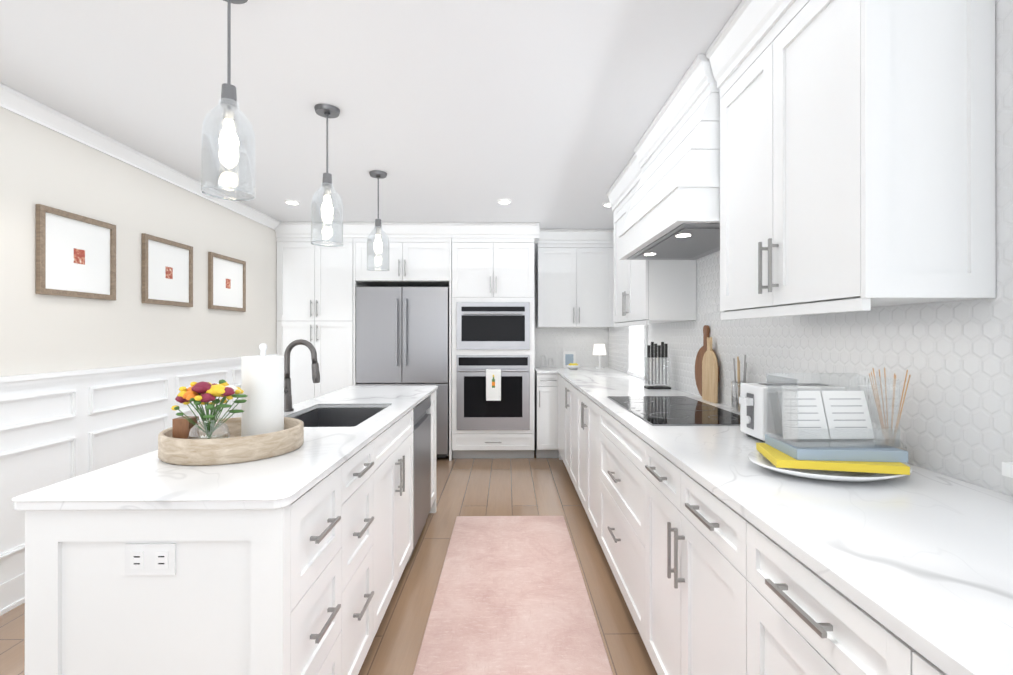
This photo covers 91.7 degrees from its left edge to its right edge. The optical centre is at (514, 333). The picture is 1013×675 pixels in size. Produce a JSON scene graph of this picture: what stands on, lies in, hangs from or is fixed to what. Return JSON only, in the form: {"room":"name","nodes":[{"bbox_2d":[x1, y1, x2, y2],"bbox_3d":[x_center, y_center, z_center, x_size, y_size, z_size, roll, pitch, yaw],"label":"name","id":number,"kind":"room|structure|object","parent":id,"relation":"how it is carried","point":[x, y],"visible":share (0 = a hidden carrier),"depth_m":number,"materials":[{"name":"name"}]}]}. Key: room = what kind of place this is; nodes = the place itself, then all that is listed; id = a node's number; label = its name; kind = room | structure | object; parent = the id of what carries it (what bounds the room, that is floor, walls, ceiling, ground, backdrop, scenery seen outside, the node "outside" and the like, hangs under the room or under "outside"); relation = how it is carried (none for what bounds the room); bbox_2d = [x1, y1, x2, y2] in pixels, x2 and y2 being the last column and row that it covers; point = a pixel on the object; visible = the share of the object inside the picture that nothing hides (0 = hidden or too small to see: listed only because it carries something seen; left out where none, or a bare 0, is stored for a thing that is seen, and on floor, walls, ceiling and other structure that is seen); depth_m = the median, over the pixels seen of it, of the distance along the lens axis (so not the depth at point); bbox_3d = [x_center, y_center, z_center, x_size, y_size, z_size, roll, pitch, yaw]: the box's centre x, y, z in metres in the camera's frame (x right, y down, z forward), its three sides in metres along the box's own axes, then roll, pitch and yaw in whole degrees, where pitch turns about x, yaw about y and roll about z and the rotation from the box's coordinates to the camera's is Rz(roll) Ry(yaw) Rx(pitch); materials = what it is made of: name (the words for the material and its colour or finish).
{"room":"kitchen","nodes":[
{"label":"kitchen","id":0,"kind":"room"},
{"bbox_2d":[0,107,276,376],"bbox_3d":[-2.448,0.079,1.677,0.120,2.440,8.210,0,0,-1],"label":"wall","id":1,"kind":"structure","parent":0,"point":[45,166],"depth_m":2.97,"materials":[{"name":"beige paint"}]},
{"bbox_2d":[0,572,24,615],"bbox_3d":[-2.368,1.231,1.353,0.029,0.135,7.319,0,0,-1],"label":"baseboard","id":2,"kind":"structure","parent":1,"relation":"attached to","point":[12,593],"depth_m":2.31,"materials":[{"name":"white wood"}]},
{"bbox_2d":[35,204,115,299],"bbox_3d":[-2.391,-0.425,2.699,0.022,0.450,0.480,0,0,-1],"label":"picture frame","id":3,"kind":"object","parent":1,"relation":"attached to","point":[75,255],"visible":0.98,"depth_m":2.66,"materials":[{"name":"white paper"}]},
{"bbox_2d":[0,354,277,583],"bbox_3d":[-2.365,0.617,1.358,0.033,1.092,7.290,0,0,-1],"label":"wainscoting","id":4,"kind":"structure","parent":1,"relation":"attached to","point":[56,427],"depth_m":2.70,"materials":[{"name":"white wood"}]},
{"bbox_2d":[0,83,279,229],"bbox_3d":[-2.350,-1.100,1.341,0.064,0.082,7.290,0,0,-1],"label":"crown molding","id":5,"kind":"structure","parent":1,"relation":"attached to","point":[22,105],"depth_m":2.90,"materials":[{"name":"white wood"}]},
{"bbox_2d":[141,233,192,306],"bbox_3d":[-2.401,-0.424,3.416,0.022,0.450,0.487,0,0,-1],"label":"picture frame","id":6,"kind":"object","parent":1,"relation":"attached to","point":[166,272],"visible":0.92,"depth_m":3.38,"materials":[{"name":"white paper"}]},
{"bbox_2d":[208,252,245,311],"bbox_3d":[-2.413,-0.423,4.139,0.022,0.450,0.520,0,0,-1],"label":"picture frame","id":7,"kind":"object","parent":1,"relation":"attached to","point":[226,282],"visible":1,"depth_m":4.11,"materials":[{"name":"white paper"}]},
{"bbox_2d":[0,450,657,674],"bbox_3d":[-0.618,1.329,1.703,4.140,0.060,8.570,0,0,-1],"label":"floor","id":8,"kind":"structure","parent":0,"point":[534,486],"depth_m":2.78,"materials":[{"name":"brown wood"}]},
{"bbox_2d":[25,391,435,674],"bbox_3d":[-0.843,0.852,2.366,0.638,0.896,2.468,0,0,-1],"label":"kitchen island","id":9,"kind":"object","parent":8,"relation":"on","point":[306,583],"visible":0.71,"depth_m":1.14,"materials":[{"name":"white wood"}]},
{"bbox_2d":[11,386,437,510],"bbox_3d":[-0.858,0.390,2.366,0.638,0.028,2.508,0,0,-1],"label":"island countertop","id":10,"kind":"structure","parent":9,"relation":"on","point":[150,481],"depth_m":1.30,"materials":[{"name":"stone"}]},
{"bbox_2d":[158,417,303,465],"bbox_3d":[-0.912,0.341,1.605,0.410,0.075,0.410,0,0,-1],"label":"wood tray","id":11,"kind":"object","parent":10,"relation":"on","point":[235,447],"visible":0.85,"depth_m":1.44,"materials":[{"name":"beige wood"}]},
{"bbox_2d":[171,379,246,438],"bbox_3d":[-0.943,0.254,1.530,0.229,0.220,0.200,0,0,-1],"label":"flowers","id":12,"kind":"object","parent":11,"relation":"on","point":[197,394],"visible":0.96,"depth_m":1.51,"materials":[{"name":"multicoloured plant"}]},
{"bbox_2d":[241,343,283,436],"bbox_3d":[-0.873,0.198,1.706,0.144,0.331,0.144,0,0,-1],"label":"paper towel","id":13,"kind":"object","parent":11,"relation":"on","point":[262,385],"visible":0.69,"depth_m":1.65,"materials":[{"name":"white paper"}]},
{"bbox_2d":[284,339,319,411],"bbox_3d":[-1.051,0.203,2.388,0.190,0.353,0.111,0,0,-1],"label":"faucet","id":14,"kind":"object","parent":10,"relation":"on","point":[287,380],"visible":0.88,"depth_m":2.40,"materials":[{"name":"grey metal"}]},
{"bbox_2d":[276,234,370,404],"bbox_3d":[-2.038,0.159,5.348,0.804,2.290,0.636,0,0,-1],"label":"tall cabinet","id":15,"kind":"object","parent":8,"relation":"on","point":[316,285],"depth_m":5.04,"materials":[{"name":"white wood"}]},
{"bbox_2d":[356,287,448,457],"bbox_3d":[-1.155,0.411,5.309,0.937,1.785,0.706,0,0,-1],"label":"refrigerator","id":16,"kind":"object","parent":8,"relation":"on","point":[402,336],"visible":0.67,"depth_m":5.02,"materials":[{"name":"metal"}]},
{"bbox_2d":[447,238,534,460],"bbox_3d":[-0.237,0.159,5.376,0.878,2.290,0.636,0,0,-1],"label":"tall cabinet","id":17,"kind":"object","parent":8,"relation":"on","point":[462,261],"depth_m":5.06,"materials":[{"name":"white wood"}]},
{"bbox_2d":[457,302,529,429],"bbox_3d":[-0.218,0.331,5.021,0.750,1.311,0.109,0,0,-1],"label":"wall oven","id":18,"kind":"object","parent":17,"relation":"in","point":[493,392],"visible":1,"depth_m":5.04,"materials":[{"name":"silver metal"}]},
{"bbox_2d":[413,516,612,674],"bbox_3d":[-0.007,1.294,1.983,0.760,0.008,3.010,0,0,-1],"label":"rug","id":19,"kind":"object","parent":8,"relation":"on","point":[511,597],"visible":1,"depth_m":2.32,"materials":[{"name":"pink fabric"}]},
{"bbox_2d":[535,372,557,457],"bbox_3d":[0.342,0.856,5.383,0.232,0.895,0.636,0,0,-1],"label":"base cabinet","id":20,"kind":"object","parent":8,"relation":"on","point":[546,384],"depth_m":5.07,"materials":[{"name":"white wood"}]},
{"bbox_2d":[558,375,561,459],"bbox_3d":[0.777,0.855,4.754,0.650,0.896,0.665,0,0,-1],"label":"base cabinet","id":21,"kind":"object","parent":8,"relation":"on","point":[559,376],"depth_m":4.91,"materials":[{"name":"white wood"}]},
{"bbox_2d":[562,379,565,465],"bbox_3d":[0.784,0.854,4.282,0.650,0.896,0.401,0,0,-1],"label":"base cabinet","id":22,"kind":"object","parent":8,"relation":"on","point":[563,380],"depth_m":4.48,"materials":[{"name":"white wood"}]},
{"bbox_2d":[566,379,573,483],"bbox_3d":[0.789,0.854,3.911,0.650,0.896,0.577,0,0,-1],"label":"base cabinet","id":23,"kind":"object","parent":8,"relation":"on","point":[569,386],"depth_m":4.08,"materials":[{"name":"white wood"}]},
{"bbox_2d":[574,387,593,529],"bbox_3d":[0.799,0.853,3.270,0.650,0.896,0.939,0,0,-1],"label":"base cabinet","id":24,"kind":"object","parent":8,"relation":"on","point":[583,405],"depth_m":3.28,"materials":[{"name":"white wood"}]},
{"bbox_2d":[594,403,637,628],"bbox_3d":[0.813,0.852,2.336,0.650,0.896,1.047,0,0,-1],"label":"base cabinet","id":25,"kind":"object","parent":8,"relation":"on","point":[615,444],"depth_m":2.33,"materials":[{"name":"white wood"}]},
{"bbox_2d":[638,435,725,674],"bbox_3d":[0.827,0.851,1.446,0.650,0.896,0.848,0,0,-1],"label":"base cabinet","id":26,"kind":"object","parent":8,"relation":"on","point":[724,554],"depth_m":1.48,"materials":[{"name":"white wood"}]},
{"bbox_2d":[726,499,957,674],"bbox_3d":[0.839,0.849,0.621,0.650,0.896,1.037,0,0,-1],"label":"base cabinet","id":27,"kind":"object","parent":8,"relation":"on","point":[785,616],"depth_m":0.89,"materials":[{"name":"white wood"}]},
{"bbox_2d":[550,367,1012,674],"bbox_3d":[0.814,0.391,2.080,0.657,0.024,7.257,0,0,-1],"label":"countertop","id":28,"kind":"structure","parent":27,"relation":"on","point":[931,552],"depth_m":0.95,"materials":[{"name":"white stone"}]},
{"bbox_2d":[540,355,545,368],"bbox_3d":[0.316,0.311,5.434,0.060,0.145,0.058,0,0,-1],"label":"glass jar","id":29,"kind":"object","parent":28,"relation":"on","point":[541,367],"depth_m":5.43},
{"bbox_2d":[563,351,575,367],"bbox_3d":[0.615,0.288,5.504,0.140,0.190,0.013,0,0,-1],"label":"photo frame","id":30,"kind":"object","parent":28,"relation":"on","point":[569,357],"visible":0.79,"depth_m":5.50,"materials":[{"name":"white paper"}]},
{"bbox_2d":[566,363,580,368],"bbox_3d":[0.637,0.350,5.319,0.160,0.066,0.160,0,0,-1],"label":"lemon bowl","id":31,"kind":"object","parent":28,"relation":"on","point":[573,366],"visible":1,"depth_m":5.27,"materials":[{"name":"white ceramic"}]},
{"bbox_2d":[593,344,605,368],"bbox_3d":[0.945,0.248,5.464,0.150,0.270,0.150,0,0,-1],"label":"lamp","id":32,"kind":"object","parent":28,"relation":"on","point":[599,350],"visible":1,"depth_m":5.42,"materials":[{"name":"white ceramic"}]},
{"bbox_2d":[644,342,670,388],"bbox_3d":[0.996,0.218,3.425,0.160,0.324,0.100,0,0,-1],"label":"knife block","id":33,"kind":"object","parent":28,"relation":"on","point":[659,352],"visible":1,"depth_m":3.41,"materials":[{"name":"black plastic"}]},
{"bbox_2d":[607,396,739,425],"bbox_3d":[0.798,0.376,2.486,0.473,0.007,0.918,0,0,-1],"label":"cooktop","id":34,"kind":"object","parent":28,"relation":"in","point":[669,411],"visible":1,"depth_m":2.36,"materials":[{"name":"black glass"}]},
{"bbox_2d":[695,325,718,402],"bbox_3d":[1.109,0.165,2.851,0.040,0.430,0.340,0,0,-1],"label":"cutting boards","id":35,"kind":"object","parent":28,"relation":"on","point":[706,372],"visible":1,"depth_m":2.79,"materials":[{"name":"brown wood"}]},
{"bbox_2d":[731,355,748,413],"bbox_3d":[1.087,0.239,2.366,0.080,0.280,0.079,0,0,-1],"label":"utensil canister","id":36,"kind":"object","parent":28,"relation":"on","point":[736,406],"visible":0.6,"depth_m":2.35,"materials":[{"name":"clear glass"}]},
{"bbox_2d":[739,383,845,442],"bbox_3d":[0.991,0.281,1.762,0.290,0.195,0.165,0,0,-1],"label":"toaster","id":37,"kind":"object","parent":28,"relation":"on","point":[760,430],"visible":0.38,"depth_m":1.70,"materials":[{"name":"white plastic"}]},
{"bbox_2d":[748,373,911,481],"bbox_3d":[0.858,0.246,1.352,0.404,0.263,0.315,0,0,-1],"label":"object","id":38,"kind":"object","parent":28,"relation":"on","point":[826,435],"visible":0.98,"depth_m":1.35,"materials":[{"name":"white paper"}]},
{"bbox_2d":[869,368,910,450],"bbox_3d":[1.095,0.240,1.455,0.104,0.275,0.124,0,0,-1],"label":"reed diffuser","id":39,"kind":"object","parent":28,"relation":"on","point":[900,412],"visible":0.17,"depth_m":1.44,"materials":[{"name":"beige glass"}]},
{"bbox_2d":[0,0,741,228],"bbox_3d":[-0.618,-1.171,1.707,4.140,0.060,8.570,0,0,-1],"label":"ceiling","id":40,"kind":"structure","parent":0,"point":[543,113],"depth_m":2.27,"materials":[{"name":"white paint"}]},
{"bbox_2d":[201,0,255,200],"bbox_3d":[-0.937,-0.798,1.611,0.155,0.684,0.155,0,0,-1],"label":"pendant light","id":41,"kind":"object","parent":40,"relation":"hanging from","point":[228,141],"visible":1,"depth_m":1.60,"materials":[{"name":"clear glass"}]},
{"bbox_2d":[284,200,299,204],"bbox_3d":[-1.916,-1.131,4.232,0.124,0.011,0.124,0,0,-1],"label":"recessed light","id":42,"kind":"object","parent":40,"relation":"in","point":[293,202],"visible":0.98,"depth_m":4.21,"materials":[{"name":"white"}]},
{"bbox_2d":[311,104,342,246],"bbox_3d":[-0.950,-0.797,2.492,0.155,0.684,0.155,0,0,-1],"label":"pendant light","id":43,"kind":"object","parent":40,"relation":"hanging from","point":[326,111],"visible":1,"depth_m":2.48,"materials":[{"name":"clear glass"}]},
{"bbox_2d":[367,170,389,270],"bbox_3d":[-0.965,-0.796,3.478,0.155,0.684,0.155,0,0,-1],"label":"pendant light","id":44,"kind":"object","parent":40,"relation":"hanging from","point":[378,228],"visible":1,"depth_m":3.46,"materials":[{"name":"clear glass"}]},
{"bbox_2d":[497,199,511,203],"bbox_3d":[-0.086,-1.131,4.210,0.124,0.011,0.124,0,0,-1],"label":"recessed light","id":45,"kind":"object","parent":40,"relation":"in","point":[504,201],"visible":0.92,"depth_m":4.18,"materials":[{"name":"white"}]},
{"bbox_2d":[602,202,610,206],"bbox_3d":[0.833,-1.131,4.304,0.124,0.011,0.124,0,0,-1],"label":"recessed light","id":46,"kind":"object","parent":40,"relation":"in","point":[607,204],"visible":0.58,"depth_m":4.29,"materials":[{"name":"white"}]},
{"bbox_2d":[534,244,607,366],"bbox_3d":[-0.679,0.085,5.750,3.540,2.440,0.120,0,0,-1],"label":"wall","id":47,"kind":"structure","parent":0,"point":[551,344],"depth_m":5.71,"materials":[{"name":"tile"}]},
{"bbox_2d":[355,234,450,286],"bbox_3d":[-1.156,-0.764,5.363,0.960,0.445,0.636,0,0,-1],"label":"upper cabinet","id":48,"kind":"object","parent":47,"relation":"attached to","point":[413,262],"depth_m":5.05,"materials":[{"name":"white wood"}]},
{"bbox_2d":[535,242,613,327],"bbox_3d":[0.672,-0.528,5.535,0.836,0.915,0.346,0,0,-1],"label":"upper cabinet","id":49,"kind":"object","parent":47,"relation":"attached to","point":[575,280],"depth_m":5.37,"materials":[{"name":"white wood"}]},
{"bbox_2d":[608,0,1012,496],"bbox_3d":[1.212,0.079,1.733,0.120,2.440,8.210,0,0,-1],"label":"wall","id":50,"kind":"structure","parent":0,"point":[954,359],"depth_m":1.39,"materials":[{"name":"tile"}]},
{"bbox_2d":[607,153,695,326],"bbox_3d":[0.936,-0.595,3.505,0.371,1.083,0.920,0,0,-1],"label":"upper cabinet","id":51,"kind":"object","parent":50,"relation":"attached to","point":[647,292],"visible":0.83,"depth_m":3.15,"materials":[{"name":"white wood"}]},
{"bbox_2d":[618,54,719,259],"bbox_3d":[0.892,-0.793,2.514,0.489,0.690,1.048,0,0,-1],"label":"range hood","id":52,"kind":"object","parent":50,"relation":"attached to","point":[674,212],"visible":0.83,"depth_m":2.21,"materials":[{"name":"white wood"}]},
{"bbox_2d":[706,0,995,319],"bbox_3d":[0.966,-0.598,1.554,0.371,1.083,0.861,0,0,-1],"label":"upper cabinet","id":53,"kind":"object","parent":50,"relation":"attached to","point":[857,155],"visible":1,"depth_m":1.22,"materials":[{"name":"white wood"}]}
]}

